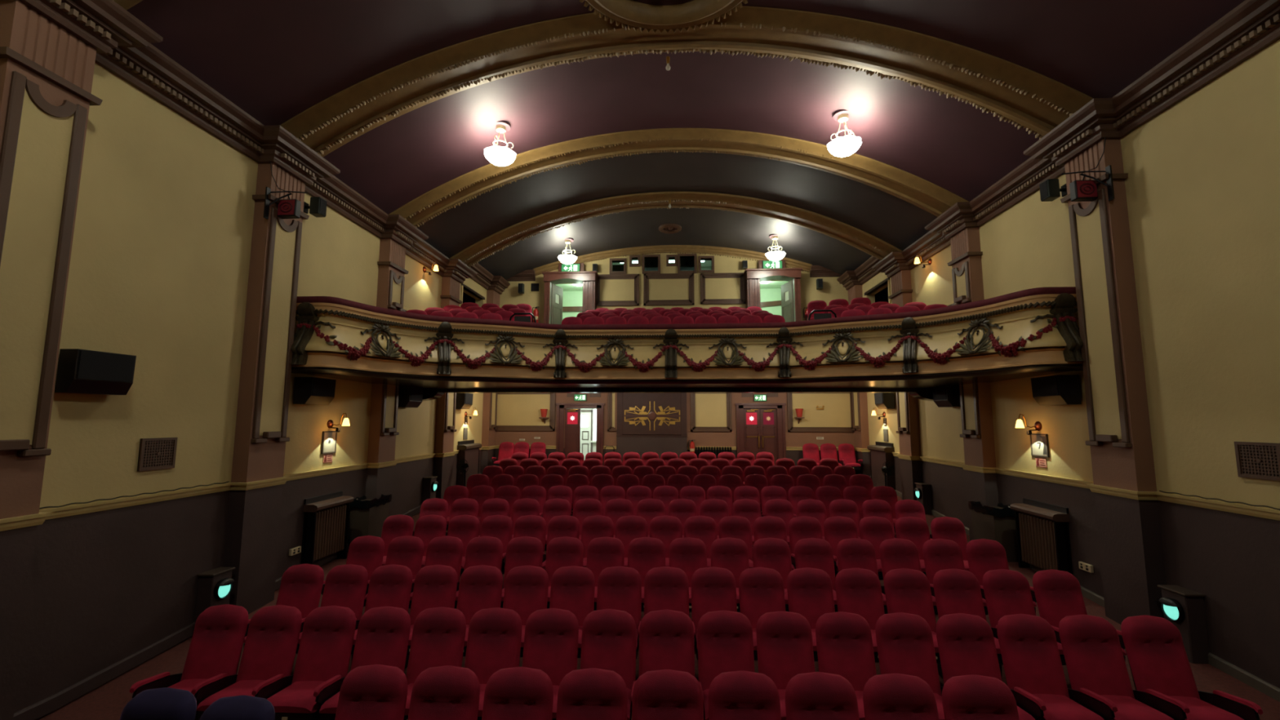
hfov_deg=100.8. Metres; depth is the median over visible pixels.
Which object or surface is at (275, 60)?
ceiling
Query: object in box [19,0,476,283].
trim
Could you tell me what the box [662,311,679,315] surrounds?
seat
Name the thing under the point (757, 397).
exit sign
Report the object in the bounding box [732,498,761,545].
seat
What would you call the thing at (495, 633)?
seat
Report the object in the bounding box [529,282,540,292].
hatch
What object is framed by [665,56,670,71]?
light bulb
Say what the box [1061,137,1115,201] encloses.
spotlight
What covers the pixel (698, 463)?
seat
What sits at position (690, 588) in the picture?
seat cushion
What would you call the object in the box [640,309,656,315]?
seat
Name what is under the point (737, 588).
seat cushion
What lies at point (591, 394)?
trim
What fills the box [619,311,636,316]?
seat
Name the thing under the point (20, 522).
trim
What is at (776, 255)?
pendant lamp
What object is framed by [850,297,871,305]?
seat
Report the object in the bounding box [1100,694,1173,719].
seat cushion
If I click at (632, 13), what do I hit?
ceiling rose
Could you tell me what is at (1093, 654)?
seat
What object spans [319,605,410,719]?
seat
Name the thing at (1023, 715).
seat cushion
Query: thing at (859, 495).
seat
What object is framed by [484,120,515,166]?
pendant lamp
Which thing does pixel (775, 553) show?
seat
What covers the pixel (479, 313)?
seat
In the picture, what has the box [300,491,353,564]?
radiator
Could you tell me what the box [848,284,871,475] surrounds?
pilaster
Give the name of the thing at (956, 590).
seat
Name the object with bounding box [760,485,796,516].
seat
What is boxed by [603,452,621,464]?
seat
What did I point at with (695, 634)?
seat cushion
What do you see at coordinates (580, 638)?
seat cushion
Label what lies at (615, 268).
window
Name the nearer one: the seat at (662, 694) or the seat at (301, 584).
the seat at (662, 694)
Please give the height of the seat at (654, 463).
1.050 m
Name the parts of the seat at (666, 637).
backrest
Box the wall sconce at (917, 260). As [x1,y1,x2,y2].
[914,253,932,267]
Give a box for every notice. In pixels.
[323,453,333,462]
[1035,457,1047,467]
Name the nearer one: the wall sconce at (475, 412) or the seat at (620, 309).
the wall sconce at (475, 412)
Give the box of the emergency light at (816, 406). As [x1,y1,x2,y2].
[816,405,824,409]
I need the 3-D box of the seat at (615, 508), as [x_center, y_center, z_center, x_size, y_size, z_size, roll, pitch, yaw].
[-0.347,2.912,8.912,0.539,1.050,0.636,0,-6,2]
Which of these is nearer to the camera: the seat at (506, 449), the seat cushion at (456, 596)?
the seat cushion at (456, 596)
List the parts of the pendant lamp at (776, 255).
ceiling plate, lamp shade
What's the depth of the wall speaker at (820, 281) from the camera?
16.79 m
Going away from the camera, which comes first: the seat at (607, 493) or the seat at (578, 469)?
the seat at (607, 493)
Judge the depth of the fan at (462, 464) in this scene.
13.83 m
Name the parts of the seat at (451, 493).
backrest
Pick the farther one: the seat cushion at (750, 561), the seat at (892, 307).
the seat at (892, 307)
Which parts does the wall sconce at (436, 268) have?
lamp shade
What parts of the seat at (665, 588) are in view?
backrest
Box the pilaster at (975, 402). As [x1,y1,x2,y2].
[946,226,998,541]
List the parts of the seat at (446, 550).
backrest, armrest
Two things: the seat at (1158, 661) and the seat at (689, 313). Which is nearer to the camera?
the seat at (1158, 661)
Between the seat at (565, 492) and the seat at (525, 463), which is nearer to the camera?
the seat at (565, 492)
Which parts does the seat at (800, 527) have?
backrest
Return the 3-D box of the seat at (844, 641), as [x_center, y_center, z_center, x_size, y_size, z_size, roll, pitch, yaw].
[1.825,2.760,4.430,0.539,1.050,0.636,0,-6,2]
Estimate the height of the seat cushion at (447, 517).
0.108 m
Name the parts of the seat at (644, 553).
backrest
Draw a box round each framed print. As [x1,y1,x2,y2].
[320,431,337,453]
[464,416,467,423]
[883,417,886,425]
[1030,433,1049,457]
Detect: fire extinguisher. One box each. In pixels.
[532,306,538,323]
[688,440,694,453]
[803,306,807,320]
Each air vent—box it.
[137,437,177,471]
[1234,441,1279,480]
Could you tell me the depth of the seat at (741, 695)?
3.62 m
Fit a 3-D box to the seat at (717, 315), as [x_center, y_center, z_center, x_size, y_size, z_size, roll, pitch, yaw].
[1.991,-0.691,12.868,0.539,1.050,0.636,0,-6,3]
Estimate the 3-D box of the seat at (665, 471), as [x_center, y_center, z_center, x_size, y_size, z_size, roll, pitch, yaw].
[0.622,2.993,12.226,0.539,1.050,0.636,0,-6,2]
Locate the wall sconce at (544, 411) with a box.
[538,408,548,423]
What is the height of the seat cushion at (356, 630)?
0.108 m
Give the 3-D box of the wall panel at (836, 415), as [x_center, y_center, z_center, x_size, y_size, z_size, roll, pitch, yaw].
[5.686,1.573,16.587,2.090,1.350,0.049,0,-6,3]
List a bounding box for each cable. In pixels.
[39,481,228,509]
[1159,490,1279,510]
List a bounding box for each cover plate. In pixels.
[462,427,467,439]
[883,428,888,441]
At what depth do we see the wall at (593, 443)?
19.51 m
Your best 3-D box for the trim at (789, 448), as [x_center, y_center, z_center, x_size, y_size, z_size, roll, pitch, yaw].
[5.609,2.761,16.460,2.100,0.100,0.070,0,-6,3]
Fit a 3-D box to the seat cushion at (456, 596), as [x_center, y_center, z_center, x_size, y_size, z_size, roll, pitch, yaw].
[-2.082,2.922,6.683,0.450,0.108,0.450,0,-6,2]
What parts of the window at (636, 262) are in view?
pane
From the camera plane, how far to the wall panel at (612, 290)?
17.42 m
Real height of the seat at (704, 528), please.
1.050 m
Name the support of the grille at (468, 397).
attached to the speaker at (464, 400)
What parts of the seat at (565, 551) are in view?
backrest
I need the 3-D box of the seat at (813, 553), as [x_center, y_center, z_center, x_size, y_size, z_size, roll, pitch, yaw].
[2.267,2.820,6.590,0.539,1.050,0.636,0,-6,2]
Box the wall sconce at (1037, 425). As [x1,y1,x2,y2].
[1015,413,1041,435]
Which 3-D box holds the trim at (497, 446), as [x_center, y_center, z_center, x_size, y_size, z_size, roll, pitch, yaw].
[-3.679,2.804,17.025,2.010,0.100,0.070,0,-6,3]
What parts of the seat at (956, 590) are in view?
backrest, armrest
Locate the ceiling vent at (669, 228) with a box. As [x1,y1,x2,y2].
[658,223,681,233]
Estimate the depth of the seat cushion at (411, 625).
5.43 m
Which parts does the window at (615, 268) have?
pane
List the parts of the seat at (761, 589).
backrest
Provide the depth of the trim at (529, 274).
17.61 m
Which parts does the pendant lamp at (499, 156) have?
lamp shade, ceiling plate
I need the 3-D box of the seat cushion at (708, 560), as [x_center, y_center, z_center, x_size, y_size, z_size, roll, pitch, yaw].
[0.898,2.928,7.637,0.450,0.108,0.450,0,-6,3]
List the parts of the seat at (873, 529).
backrest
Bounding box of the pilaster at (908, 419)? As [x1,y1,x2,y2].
[888,270,922,500]
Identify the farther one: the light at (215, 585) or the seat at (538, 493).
the seat at (538, 493)
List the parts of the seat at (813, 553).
backrest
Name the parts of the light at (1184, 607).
lid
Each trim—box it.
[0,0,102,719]
[0,445,496,531]
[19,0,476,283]
[112,0,142,10]
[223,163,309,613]
[364,238,408,516]
[389,128,968,227]
[422,388,933,400]
[433,276,462,498]
[449,191,902,266]
[460,283,484,306]
[469,262,510,294]
[480,289,500,474]
[495,445,555,448]
[506,269,535,281]
[533,244,812,275]
[562,306,582,311]
[567,392,577,396]
[589,392,600,396]
[603,445,616,448]
[687,446,736,449]
[741,392,753,396]
[760,300,781,306]
[766,392,777,396]
[786,446,838,450]
[809,265,840,277]
[836,256,879,289]
[854,447,1279,520]
[864,277,891,303]
[871,0,1279,277]
[944,300,954,306]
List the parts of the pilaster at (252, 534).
panel frame, panel, neck moulding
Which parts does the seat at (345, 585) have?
backrest, armrest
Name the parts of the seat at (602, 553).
backrest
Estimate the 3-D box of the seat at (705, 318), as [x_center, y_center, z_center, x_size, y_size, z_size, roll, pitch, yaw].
[1.523,-0.546,11.922,0.539,1.050,0.636,0,-6,3]
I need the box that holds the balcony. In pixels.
[290,286,1084,384]
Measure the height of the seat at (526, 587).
1.050 m
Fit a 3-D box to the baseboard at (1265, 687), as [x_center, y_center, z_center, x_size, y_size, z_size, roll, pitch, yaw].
[6.277,2.983,6.737,0.030,1.209,19.190,0,-6,3]
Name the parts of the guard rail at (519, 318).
panel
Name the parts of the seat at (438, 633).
backrest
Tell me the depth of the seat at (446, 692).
3.70 m
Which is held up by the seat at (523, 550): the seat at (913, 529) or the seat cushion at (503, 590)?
the seat cushion at (503, 590)
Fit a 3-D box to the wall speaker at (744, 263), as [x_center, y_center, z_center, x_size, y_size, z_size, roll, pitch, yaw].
[3.389,-3.066,17.131,0.170,0.240,0.275,0,-6,3]
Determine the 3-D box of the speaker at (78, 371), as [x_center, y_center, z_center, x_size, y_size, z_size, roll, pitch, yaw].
[-5.507,0.133,5.363,0.239,0.420,0.560,0,-6,3]
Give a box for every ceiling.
[126,0,1244,258]
[478,208,871,279]
[555,284,582,291]
[760,280,788,288]
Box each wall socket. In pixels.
[288,546,301,555]
[1078,561,1093,573]
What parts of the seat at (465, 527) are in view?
backrest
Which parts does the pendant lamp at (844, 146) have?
ceiling plate, lamp shade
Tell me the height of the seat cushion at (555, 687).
0.108 m
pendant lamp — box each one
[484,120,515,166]
[557,237,577,264]
[764,234,785,261]
[826,109,862,157]
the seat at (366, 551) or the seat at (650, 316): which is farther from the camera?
the seat at (650, 316)
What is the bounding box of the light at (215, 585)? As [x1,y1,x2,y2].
[194,566,235,622]
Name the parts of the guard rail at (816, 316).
panel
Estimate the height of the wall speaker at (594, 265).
0.240 m
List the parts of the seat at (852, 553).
backrest, armrest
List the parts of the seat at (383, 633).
backrest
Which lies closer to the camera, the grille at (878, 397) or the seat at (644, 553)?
the seat at (644, 553)
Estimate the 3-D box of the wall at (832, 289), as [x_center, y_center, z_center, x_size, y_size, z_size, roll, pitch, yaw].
[1.001,0.351,17.137,12.200,9.500,0.200,0,-6,3]
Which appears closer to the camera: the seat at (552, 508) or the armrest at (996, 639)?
the armrest at (996, 639)
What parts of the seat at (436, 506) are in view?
backrest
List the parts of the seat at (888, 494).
backrest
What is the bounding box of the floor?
[37,485,1279,719]
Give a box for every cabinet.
[349,493,391,544]
[456,440,481,486]
[866,441,895,489]
[968,501,1017,561]
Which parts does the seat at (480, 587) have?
backrest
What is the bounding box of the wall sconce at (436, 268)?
[422,261,438,275]
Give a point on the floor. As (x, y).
(107, 701)
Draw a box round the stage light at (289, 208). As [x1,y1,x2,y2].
[263,160,307,219]
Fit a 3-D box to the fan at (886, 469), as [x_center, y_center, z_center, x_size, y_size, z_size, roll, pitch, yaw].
[6.192,3.047,13.343,0.400,0.994,0.400,2,-7,-14]
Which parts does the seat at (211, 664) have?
armrest, backrest, armrest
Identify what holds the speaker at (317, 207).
attached to the wall at (158, 273)
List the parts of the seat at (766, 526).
backrest, armrest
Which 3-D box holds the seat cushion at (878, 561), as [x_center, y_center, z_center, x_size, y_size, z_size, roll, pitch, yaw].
[3.509,2.907,7.532,0.450,0.108,0.450,0,-6,2]
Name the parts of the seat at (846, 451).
backrest, armrest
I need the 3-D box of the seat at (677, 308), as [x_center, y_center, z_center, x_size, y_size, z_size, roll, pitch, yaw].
[1.147,-1.126,15.841,0.539,1.050,0.636,0,-6,3]
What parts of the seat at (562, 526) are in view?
backrest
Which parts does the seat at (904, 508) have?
backrest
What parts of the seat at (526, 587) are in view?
backrest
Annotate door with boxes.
[542,262,599,324]
[555,403,604,465]
[580,409,592,460]
[734,403,786,465]
[742,259,803,322]
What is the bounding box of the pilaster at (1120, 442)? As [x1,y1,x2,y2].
[1060,138,1166,624]
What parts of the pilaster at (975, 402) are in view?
panel frame, panel, neck moulding, panel frame, panel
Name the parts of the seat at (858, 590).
backrest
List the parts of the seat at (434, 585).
backrest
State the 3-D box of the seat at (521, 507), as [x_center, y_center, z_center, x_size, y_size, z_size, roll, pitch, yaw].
[-1.984,2.925,8.978,0.539,1.050,0.636,0,-6,2]
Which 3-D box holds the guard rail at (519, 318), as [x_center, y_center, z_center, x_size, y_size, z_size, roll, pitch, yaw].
[-2.688,-0.549,12.071,0.644,1.072,0.044,0,-6,3]
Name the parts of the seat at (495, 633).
backrest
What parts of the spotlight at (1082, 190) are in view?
bracket arm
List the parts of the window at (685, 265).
pane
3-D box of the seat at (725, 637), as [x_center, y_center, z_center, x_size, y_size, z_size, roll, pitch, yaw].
[0.775,2.768,4.473,0.539,1.050,0.636,0,-6,2]
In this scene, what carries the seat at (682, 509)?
on the floor
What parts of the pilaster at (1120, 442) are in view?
neck moulding, panel, panel frame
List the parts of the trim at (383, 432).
panel frame, panel, neck moulding, panel frame, panel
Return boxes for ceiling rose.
[579,0,747,33]
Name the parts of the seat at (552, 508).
backrest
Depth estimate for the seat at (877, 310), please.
11.28 m
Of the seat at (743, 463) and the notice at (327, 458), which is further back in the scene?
the seat at (743, 463)
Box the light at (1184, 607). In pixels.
[1157,584,1209,663]
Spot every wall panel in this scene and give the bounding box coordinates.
[495,392,555,431]
[596,274,639,306]
[607,392,617,431]
[643,273,694,305]
[690,392,732,431]
[700,272,745,304]
[786,392,854,431]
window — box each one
[590,408,596,442]
[609,257,626,274]
[629,254,640,266]
[642,254,660,274]
[666,254,677,266]
[677,253,697,273]
[698,255,714,273]
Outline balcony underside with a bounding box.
[305,371,1066,389]
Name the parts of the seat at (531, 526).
backrest, armrest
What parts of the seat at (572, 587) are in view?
backrest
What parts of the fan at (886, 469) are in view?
blade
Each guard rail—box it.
[509,312,536,322]
[808,309,836,319]
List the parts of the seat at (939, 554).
backrest, armrest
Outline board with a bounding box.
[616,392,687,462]
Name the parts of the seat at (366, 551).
armrest, backrest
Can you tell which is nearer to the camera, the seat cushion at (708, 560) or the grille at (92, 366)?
the grille at (92, 366)
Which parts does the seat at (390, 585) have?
backrest, armrest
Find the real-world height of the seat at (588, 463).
1.050 m
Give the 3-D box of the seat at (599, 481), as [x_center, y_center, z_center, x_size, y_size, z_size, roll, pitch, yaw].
[-0.797,2.973,11.179,0.539,1.050,0.636,0,-6,2]
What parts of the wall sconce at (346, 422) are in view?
plate, arm, lamp shade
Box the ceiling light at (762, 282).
[760,280,770,284]
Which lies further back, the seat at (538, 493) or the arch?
the seat at (538, 493)
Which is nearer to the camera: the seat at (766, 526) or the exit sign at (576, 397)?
the seat at (766, 526)
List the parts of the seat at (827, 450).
backrest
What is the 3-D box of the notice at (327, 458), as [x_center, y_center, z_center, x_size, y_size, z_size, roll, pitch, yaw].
[-5.384,1.695,9.133,0.011,0.150,0.240,0,-6,3]
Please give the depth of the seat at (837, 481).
11.22 m
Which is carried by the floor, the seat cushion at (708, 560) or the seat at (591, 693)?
the seat at (591, 693)
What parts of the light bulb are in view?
bulb glass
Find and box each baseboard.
[13,472,481,719]
[869,475,1279,702]
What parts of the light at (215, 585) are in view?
lid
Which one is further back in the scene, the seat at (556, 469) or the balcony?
the seat at (556, 469)
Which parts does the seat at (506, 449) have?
backrest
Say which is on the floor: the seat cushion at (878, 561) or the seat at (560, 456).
the seat at (560, 456)
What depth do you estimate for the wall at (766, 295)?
19.32 m
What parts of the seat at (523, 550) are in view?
backrest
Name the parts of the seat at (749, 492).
backrest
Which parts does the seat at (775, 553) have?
backrest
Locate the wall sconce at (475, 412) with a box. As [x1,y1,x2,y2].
[464,407,477,418]
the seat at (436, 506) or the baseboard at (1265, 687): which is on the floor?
the seat at (436, 506)
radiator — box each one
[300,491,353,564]
[695,446,731,457]
[1009,497,1072,574]
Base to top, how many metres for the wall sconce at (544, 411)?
0.480 m
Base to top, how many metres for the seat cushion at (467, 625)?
0.108 m
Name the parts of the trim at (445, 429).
panel frame, panel, neck moulding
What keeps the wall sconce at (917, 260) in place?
attached to the wall at (1202, 183)
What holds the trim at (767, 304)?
attached to the wall at (766, 295)
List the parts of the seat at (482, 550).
backrest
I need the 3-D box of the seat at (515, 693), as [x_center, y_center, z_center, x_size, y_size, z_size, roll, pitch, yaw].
[-0.845,2.685,3.441,0.539,1.050,0.636,0,-6,3]
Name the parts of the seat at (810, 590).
backrest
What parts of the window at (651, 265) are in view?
pane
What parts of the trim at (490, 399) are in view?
panel, panel frame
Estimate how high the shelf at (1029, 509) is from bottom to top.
0.115 m
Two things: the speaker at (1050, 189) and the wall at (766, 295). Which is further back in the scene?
the wall at (766, 295)
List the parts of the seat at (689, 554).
backrest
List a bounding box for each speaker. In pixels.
[54,348,136,395]
[293,377,336,404]
[303,196,327,217]
[398,386,423,407]
[455,392,473,408]
[518,283,524,293]
[592,263,597,271]
[742,260,747,269]
[816,278,822,289]
[874,392,894,408]
[932,386,960,407]
[1031,374,1081,405]
[1039,178,1066,201]
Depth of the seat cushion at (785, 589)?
6.33 m
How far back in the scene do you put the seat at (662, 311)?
15.14 m
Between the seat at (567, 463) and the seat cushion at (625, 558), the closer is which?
the seat cushion at (625, 558)
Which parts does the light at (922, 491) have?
lid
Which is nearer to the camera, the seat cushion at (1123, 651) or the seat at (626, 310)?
the seat cushion at (1123, 651)
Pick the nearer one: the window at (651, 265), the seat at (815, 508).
the seat at (815, 508)
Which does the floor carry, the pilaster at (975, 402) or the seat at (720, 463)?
the seat at (720, 463)
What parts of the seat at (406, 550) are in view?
backrest, armrest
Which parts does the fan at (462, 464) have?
blade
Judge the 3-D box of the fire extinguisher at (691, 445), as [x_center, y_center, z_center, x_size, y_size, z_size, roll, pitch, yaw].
[1.629,2.757,16.629,0.196,0.488,0.166,5,-8,-39]
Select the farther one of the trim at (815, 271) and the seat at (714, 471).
the trim at (815, 271)
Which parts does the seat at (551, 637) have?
backrest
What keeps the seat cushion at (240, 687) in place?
on the seat at (268, 657)
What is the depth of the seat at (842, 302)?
13.81 m
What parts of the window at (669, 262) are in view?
pane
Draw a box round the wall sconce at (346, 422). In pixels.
[327,413,350,432]
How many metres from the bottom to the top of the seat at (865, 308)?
1.050 m
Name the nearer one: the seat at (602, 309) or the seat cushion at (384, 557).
the seat cushion at (384, 557)
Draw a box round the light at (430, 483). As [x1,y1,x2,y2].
[422,475,438,502]
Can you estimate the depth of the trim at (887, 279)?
14.55 m
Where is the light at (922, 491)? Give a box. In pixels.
[913,482,932,514]
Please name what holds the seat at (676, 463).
on the floor
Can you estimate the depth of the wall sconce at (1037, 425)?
8.47 m
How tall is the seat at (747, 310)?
1.050 m
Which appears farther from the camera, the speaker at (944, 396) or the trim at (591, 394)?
the trim at (591, 394)
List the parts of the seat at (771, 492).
backrest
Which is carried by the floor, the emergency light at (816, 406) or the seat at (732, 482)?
the seat at (732, 482)
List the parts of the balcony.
frame, frame, frame, moulding, handrail, rope moulding, panel, moulding, frame, frame, frame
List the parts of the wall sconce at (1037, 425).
lamp shade, arm, plate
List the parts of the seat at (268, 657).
backrest, armrest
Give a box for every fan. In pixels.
[456,458,470,486]
[880,461,894,486]
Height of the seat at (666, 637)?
1.050 m
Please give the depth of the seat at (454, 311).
12.65 m
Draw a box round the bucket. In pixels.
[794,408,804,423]
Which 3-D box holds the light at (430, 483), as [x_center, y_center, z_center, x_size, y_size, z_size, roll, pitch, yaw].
[-5.019,3.191,12.714,0.291,0.751,0.340,0,-6,3]
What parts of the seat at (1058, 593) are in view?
backrest, armrest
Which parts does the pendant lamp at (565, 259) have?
lamp shade, ceiling plate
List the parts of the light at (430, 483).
lid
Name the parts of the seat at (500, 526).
backrest, armrest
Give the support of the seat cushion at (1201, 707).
on the seat at (1158, 661)
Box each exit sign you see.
[560,263,580,271]
[573,394,586,400]
[753,394,766,401]
[762,260,782,268]
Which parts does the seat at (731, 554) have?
backrest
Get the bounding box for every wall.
[13,62,486,719]
[462,292,475,302]
[494,253,855,471]
[562,290,582,319]
[580,408,595,452]
[760,288,782,315]
[862,39,1279,688]
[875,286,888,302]
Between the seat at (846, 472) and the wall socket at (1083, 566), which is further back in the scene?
the seat at (846, 472)
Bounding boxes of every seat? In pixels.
[120,687,196,719]
[129,604,248,719]
[196,604,302,719]
[199,694,275,719]
[243,563,324,648]
[266,605,355,719]
[295,564,368,665]
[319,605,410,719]
[320,535,384,606]
[334,664,408,719]
[351,564,413,668]
[364,535,423,606]
[380,514,413,565]
[403,606,466,719]
[406,309,427,315]
[406,564,457,655]
[408,535,462,608]
[408,665,479,719]
[412,497,448,536]
[413,514,446,568]
[424,306,444,315]
[430,311,453,317]
[443,305,462,311]
[443,484,468,530]
[447,514,479,576]
[448,308,467,317]
[448,497,478,522]
[454,536,502,608]
[455,311,478,318]
[456,564,502,656]
[460,302,479,309]
[464,607,521,719]
[465,306,483,312]
[466,474,488,498]
[469,484,494,522]
[471,309,490,318]
[478,497,509,537]
[480,312,502,319]
[480,515,512,574]
[481,303,499,310]
[481,666,553,719]
[482,465,502,486]
[486,306,504,313]
[491,441,514,466]
[491,474,514,497]
[494,310,514,320]
[495,484,519,518]
[498,457,517,474]
[500,536,542,608]
[502,304,519,311]
[502,564,548,657]
[503,465,524,486]
[504,515,546,566]
[508,307,526,316]
[511,452,528,466]
[511,497,539,538]
[513,441,528,456]
[515,474,538,498]
[516,303,533,322]
[520,457,538,474]
[520,484,546,516]
[522,608,578,719]
[524,465,546,486]
[529,441,546,455]
[529,452,546,466]
[540,457,559,475]
[541,474,564,500]
[542,497,570,551]
[542,515,579,569]
[545,536,583,608]
[546,465,567,485]
[546,484,572,515]
[547,452,565,466]
[549,565,595,657]
[555,667,627,719]
[561,316,582,324]
[561,457,580,477]
[565,474,588,515]
[566,452,584,465]
[568,465,588,478]
[572,485,598,516]
[573,498,602,541]
[576,311,593,317]
[579,314,596,324]
[580,608,636,719]
[581,515,613,567]
[582,457,601,485]
[583,316,604,324]
[585,452,602,465]
[586,309,599,316]
[586,536,624,610]
[589,465,610,485]
[591,474,613,501]
[595,307,608,312]
[596,565,641,658]
[598,311,614,316]
[600,313,618,324]
[600,485,625,515]
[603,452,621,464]
[603,457,622,475]
[604,309,619,316]
[604,498,633,537]
[605,315,626,324]
[611,465,632,485]
[614,307,626,315]
[615,515,648,567]
[616,474,639,499]
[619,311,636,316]
[622,309,638,314]
[622,313,639,324]
[622,452,639,465]
[624,457,644,475]
[626,485,651,515]
[627,315,648,324]
[627,537,665,611]
[631,669,703,719]
[633,307,646,315]
[633,465,653,485]
[636,498,665,537]
[639,609,703,702]
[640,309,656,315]
[641,311,657,316]
[641,452,659,465]
[641,474,664,498]
[644,313,662,324]
[644,566,695,635]
[645,457,665,474]
[649,315,671,324]
[649,515,682,566]
[652,307,665,313]
[653,485,678,515]
[655,465,675,485]
[658,308,674,315]
[660,451,678,465]
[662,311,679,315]
[666,313,684,324]
[667,457,686,474]
[667,474,690,498]
[668,498,697,537]
[668,537,706,612]
[671,306,683,311]
[672,315,693,324]
[677,308,693,315]
[677,465,698,485]
[679,451,697,465]
[680,485,705,515]
[684,311,702,315]
[684,515,717,567]
[688,312,705,324]
[688,457,708,475]
[689,306,702,311]
[691,566,737,659]
[693,474,715,499]
[694,315,716,324]
[697,308,711,315]
[697,609,755,719]
[698,451,715,465]
[699,465,720,485]
[700,498,728,538]
[706,310,724,315]
[706,485,733,515]
[708,670,781,719]
[709,306,721,311]
[710,457,729,475]
[710,537,749,612]
[711,312,728,323]
[716,308,731,315]
[717,315,739,323]
[717,451,735,465]
[718,515,753,568]
[719,474,742,502]
[721,465,743,485]
[728,306,741,311]
[729,310,746,315]
[732,457,751,485]
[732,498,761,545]
[733,312,750,323]
[733,485,764,516]
[734,307,751,315]
[737,451,755,465]
[738,567,785,660]
[740,315,762,323]
[743,465,765,479]
[744,474,768,513]
[746,306,761,313]
[751,310,768,315]
[752,537,791,611]
[753,457,773,477]
[753,515,795,570]
[755,312,773,323]
[755,451,774,465]
[755,610,815,719]
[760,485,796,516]
[763,314,785,323]
[764,498,794,547]
[766,465,787,486]
[770,474,794,501]
[775,457,795,475]
[785,671,859,719]
[786,567,835,661]
[788,465,809,486]
[788,485,814,516]
[788,515,837,567]
[794,537,838,612]
[796,474,820,499]
[796,498,826,539]
[797,457,817,474]
[802,443,819,466]
[804,300,826,319]
[811,465,832,486]
[815,485,842,518]
[815,611,876,719]
[819,457,839,474]
[820,443,844,466]
[822,474,847,498]
[823,304,843,313]
[823,515,857,577]
[828,298,848,307]
[828,306,848,317]
[829,498,860,538]
[834,465,855,486]
[835,568,884,662]
[836,537,888,613]
[838,443,862,474]
[840,309,865,316]
[843,485,870,521]
[846,302,866,309]
[848,474,873,499]
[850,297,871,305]
[853,305,874,315]
[858,515,893,579]
[862,498,896,538]
[862,673,938,719]
[867,307,892,315]
[870,301,888,308]
[871,485,897,533]
[875,612,945,719]
[878,303,899,313]
[879,537,937,614]
[884,568,942,677]
[894,306,919,312]
[894,499,933,539]
[894,516,930,575]
[904,302,926,310]
[922,538,987,615]
[923,303,947,310]
[930,516,969,571]
[933,568,1003,679]
[935,613,1046,719]
[942,674,1019,719]
[965,538,1036,613]
[982,568,1066,665]
[996,613,1117,719]
[1032,568,1126,662]
[1058,614,1190,719]
[1120,614,1262,719]
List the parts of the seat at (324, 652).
backrest, armrest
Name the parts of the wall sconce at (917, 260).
lamp shade, plate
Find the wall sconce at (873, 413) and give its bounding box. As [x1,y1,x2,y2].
[871,407,885,419]
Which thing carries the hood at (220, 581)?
attached to the light at (215, 585)
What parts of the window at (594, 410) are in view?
pane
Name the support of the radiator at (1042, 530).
on the floor
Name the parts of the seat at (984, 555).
backrest, armrest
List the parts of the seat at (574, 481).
backrest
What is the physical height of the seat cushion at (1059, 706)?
0.108 m
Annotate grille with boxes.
[76,350,135,382]
[311,377,335,396]
[320,198,327,215]
[410,386,423,401]
[464,392,473,404]
[518,284,522,291]
[592,264,596,270]
[817,279,822,287]
[874,392,883,404]
[932,386,946,400]
[1031,375,1058,396]
[1039,180,1048,199]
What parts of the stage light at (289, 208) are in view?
bracket arm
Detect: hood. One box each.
[216,577,234,586]
[1159,596,1181,607]
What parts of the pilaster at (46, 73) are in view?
panel, panel frame, neck moulding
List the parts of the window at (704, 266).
pane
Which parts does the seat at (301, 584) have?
armrest, backrest, armrest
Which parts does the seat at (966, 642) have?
backrest, armrest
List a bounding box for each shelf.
[302,496,353,511]
[457,443,481,450]
[866,444,894,452]
[1009,502,1070,521]
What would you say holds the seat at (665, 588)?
on the floor
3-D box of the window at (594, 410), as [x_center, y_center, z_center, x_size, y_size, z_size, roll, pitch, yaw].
[-1.470,2.402,19.519,0.680,1.260,0.099,0,-6,3]
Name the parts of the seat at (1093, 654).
backrest, armrest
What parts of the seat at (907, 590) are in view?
backrest, armrest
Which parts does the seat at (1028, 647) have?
backrest, armrest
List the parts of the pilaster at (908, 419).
neck moulding, panel, panel frame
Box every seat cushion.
[168,678,206,707]
[196,680,265,711]
[266,680,324,713]
[297,631,302,643]
[319,691,339,713]
[352,628,357,644]
[382,555,386,565]
[404,683,413,715]
[408,624,413,645]
[421,555,426,568]
[446,516,449,524]
[455,590,458,600]
[461,556,465,568]
[464,624,469,646]
[477,684,486,716]
[501,587,504,600]
[520,625,525,647]
[542,560,546,568]
[547,586,551,601]
[551,684,559,718]
[577,626,582,648]
[582,557,586,567]
[594,586,597,601]
[623,557,627,567]
[626,687,631,719]
[635,628,639,648]
[641,586,644,602]
[665,557,669,566]
[688,586,691,603]
[694,628,697,648]
[702,688,709,719]
[706,558,711,567]
[736,587,739,603]
[748,559,753,568]
[751,628,756,649]
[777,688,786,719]
[783,588,788,604]
[811,628,817,650]
[832,589,837,604]
[834,559,839,571]
[843,462,861,466]
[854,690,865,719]
[871,629,877,651]
[875,559,882,571]
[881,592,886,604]
[919,559,925,572]
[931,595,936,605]
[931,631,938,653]
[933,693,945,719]
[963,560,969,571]
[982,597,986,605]
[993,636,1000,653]
[1017,706,1035,719]
[1032,693,1104,719]
[1057,641,1063,654]
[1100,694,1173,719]
[1121,648,1126,655]
[1168,695,1244,719]
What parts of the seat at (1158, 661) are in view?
backrest, armrest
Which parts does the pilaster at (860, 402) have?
panel frame, panel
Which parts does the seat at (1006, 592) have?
backrest, armrest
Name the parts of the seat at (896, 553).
backrest, armrest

